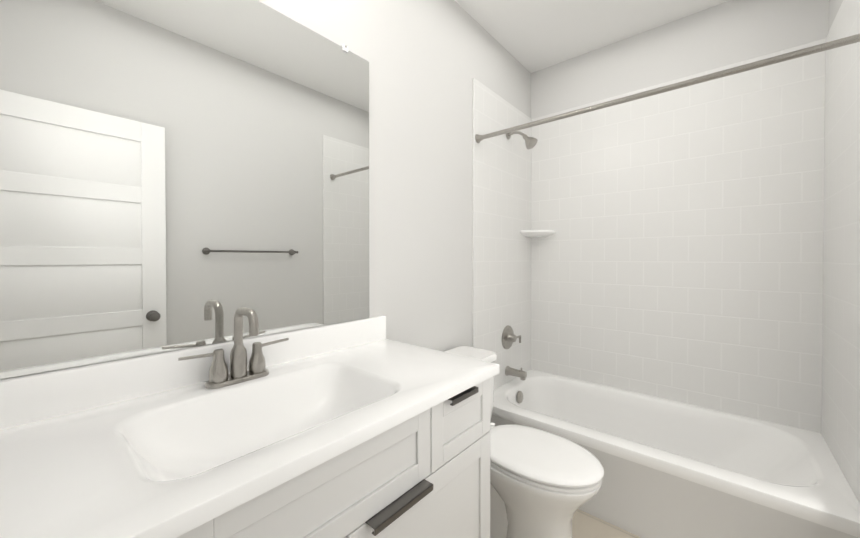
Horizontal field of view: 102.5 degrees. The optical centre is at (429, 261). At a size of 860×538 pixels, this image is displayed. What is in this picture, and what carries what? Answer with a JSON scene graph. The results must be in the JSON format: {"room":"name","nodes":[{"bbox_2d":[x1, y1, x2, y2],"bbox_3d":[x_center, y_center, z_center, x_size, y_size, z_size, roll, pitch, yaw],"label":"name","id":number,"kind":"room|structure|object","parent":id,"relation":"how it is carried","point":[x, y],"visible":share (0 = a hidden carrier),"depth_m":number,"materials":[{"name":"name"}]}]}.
{"room":"bathroom","nodes":[
{"label":"bathroom","id":0,"kind":"room"},
{"bbox_2d":[0,0,530,379],"bbox_3d":[-0.156,-0.114,1.668,0.100,2.670,2.973,0,1,41],"label":"wall","id":1,"kind":"structure","parent":0,"point":[429,60],"depth_m":1.72,"materials":[{"name":"white paint"}]},
{"bbox_2d":[0,0,368,378],"bbox_3d":[-0.634,-0.304,1.020,0.011,1.093,1.161,0,1,41],"label":"mirror","id":2,"kind":"object","parent":1,"relation":"attached to","point":[178,174],"visible":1,"depth_m":0.94,"materials":[{"name":"clear glass"}]},
{"bbox_2d":[472,78,531,389],"bbox_3d":[0.519,0.059,2.372,0.012,2.310,0.804,0,1,41],"label":"wall tile","id":3,"kind":"structure","parent":1,"relation":"attached to","point":[501,243],"depth_m":2.31,"materials":[{"name":"white tile"}]},
{"bbox_2d":[502,325,520,348],"bbox_3d":[0.561,0.524,2.370,0.060,0.164,0.174,0,1,41],"label":"tub valve","id":4,"kind":"object","parent":3,"relation":"attached to","point":[509,337],"visible":1,"depth_m":2.35,"materials":[{"name":"silver metal"}]},
{"bbox_2d":[505,366,526,379],"bbox_3d":[0.587,0.753,2.343,0.137,0.076,0.068,0,1,41],"label":"tub spout","id":5,"kind":"object","parent":3,"relation":"attached to","point":[521,374],"visible":1,"depth_m":2.33,"materials":[{"name":"silver metal"}]},
{"bbox_2d":[506,131,537,148],"bbox_3d":[0.614,-0.820,2.305,0.208,0.157,0.084,0,1,41],"label":"shower head","id":6,"kind":"object","parent":3,"relation":"attached to","point":[530,142],"visible":0.94,"depth_m":2.27},
{"bbox_2d":[475,34,859,142],"bbox_3d":[0.859,-0.736,1.594,1.505,0.054,0.054,0,1,41],"label":"shower curtain rod","id":7,"kind":"object","parent":3,"relation":"attached to","point":[848,40],"visible":1,"depth_m":1.40,"materials":[{"name":"silver metal"}]},
{"bbox_2d":[455,0,729,72],"bbox_3d":[0.463,-1.493,1.124,1.530,0.100,2.773,0,1,41],"label":"ceiling","id":8,"kind":"structure","parent":0,"point":[531,36],"depth_m":2.09,"materials":[{"name":"white paint"}]},
{"bbox_2d":[572,509,640,537],"bbox_3d":[0.463,1.276,1.152,1.530,0.100,2.773,0,1,41],"label":"floor","id":9,"kind":"structure","parent":0,"point":[586,525],"depth_m":1.57,"materials":[{"name":"tile"}]},
{"bbox_2d":[177,378,489,537],"bbox_3d":[-0.393,0.803,0.868,0.585,0.852,1.230,0,1,41],"label":"vanity cabinet","id":10,"kind":"object","parent":9,"relation":"on","point":[425,474],"visible":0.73,"depth_m":0.83,"materials":[{"name":"white paint"}]},
{"bbox_2d":[0,316,498,537],"bbox_3d":[-0.392,0.366,0.870,0.581,0.239,1.243,0,1,41],"label":"countertop","id":11,"kind":"structure","parent":10,"relation":"on","point":[164,445],"depth_m":0.79,"materials":[{"name":"white stone"}]},
{"bbox_2d":[178,307,288,388],"bbox_3d":[-0.523,0.236,0.973,0.146,0.216,0.293,0,1,41],"label":"faucet","id":12,"kind":"object","parent":11,"relation":"on","point":[219,377],"visible":1,"depth_m":0.98,"materials":[{"name":"silver metal"}]},
{"bbox_2d":[444,346,603,537],"bbox_3d":[0.337,0.850,1.530,0.791,0.745,0.458,0,1,41],"label":"toilet","id":13,"kind":"object","parent":9,"relation":"on","point":[544,484],"visible":0.65,"depth_m":1.35,"materials":[{"name":"white ceramic"}]},
{"bbox_2d":[490,369,859,537],"bbox_3d":[1.103,1.032,1.897,1.505,0.375,0.780,0,1,41],"label":"bathtub","id":14,"kind":"object","parent":9,"relation":"on","point":[674,469],"visible":0.77,"depth_m":1.60,"materials":[{"name":"white ceramic"}]},
{"bbox_2d":[531,0,828,118],"bbox_3d":[1.397,-0.119,2.229,1.530,2.670,0.100,0,1,41],"label":"wall","id":15,"kind":"structure","parent":0,"point":[725,34],"depth_m":2.06,"materials":[{"name":"white paint"}]},
{"bbox_2d":[531,38,825,432],"bbox_3d":[1.361,-0.124,2.187,1.530,1.939,0.012,0,1,41],"label":"wall tile","id":16,"kind":"structure","parent":15,"relation":"attached to","point":[677,256],"depth_m":2.02,"materials":[{"name":"white tile"}]},
{"bbox_2d":[520,230,555,237],"bbox_3d":[0.795,-0.206,2.536,0.190,0.048,0.190,0,1,41],"label":"corner shelf","id":17,"kind":"object","parent":16,"relation":"attached to","point":[535,233],"visible":1,"depth_m":2.51,"materials":[{"name":"white ceramic"}]},
{"bbox_2d":[829,0,842,29],"bbox_3d":[1.083,-0.103,0.608,0.100,2.670,2.973,0,1,41],"label":"wall","id":18,"kind":"structure","parent":0,"point":[834,6],"depth_m":1.61,"materials":[{"name":"white paint"}]},
{"bbox_2d":[821,0,859,503],"bbox_3d":[1.655,0.069,1.365,0.012,2.310,0.856,0,1,41],"label":"wall tile","id":19,"kind":"structure","parent":18,"relation":"attached to","point":[840,421],"depth_m":1.41,"materials":[{"name":"white tile"}]}
]}

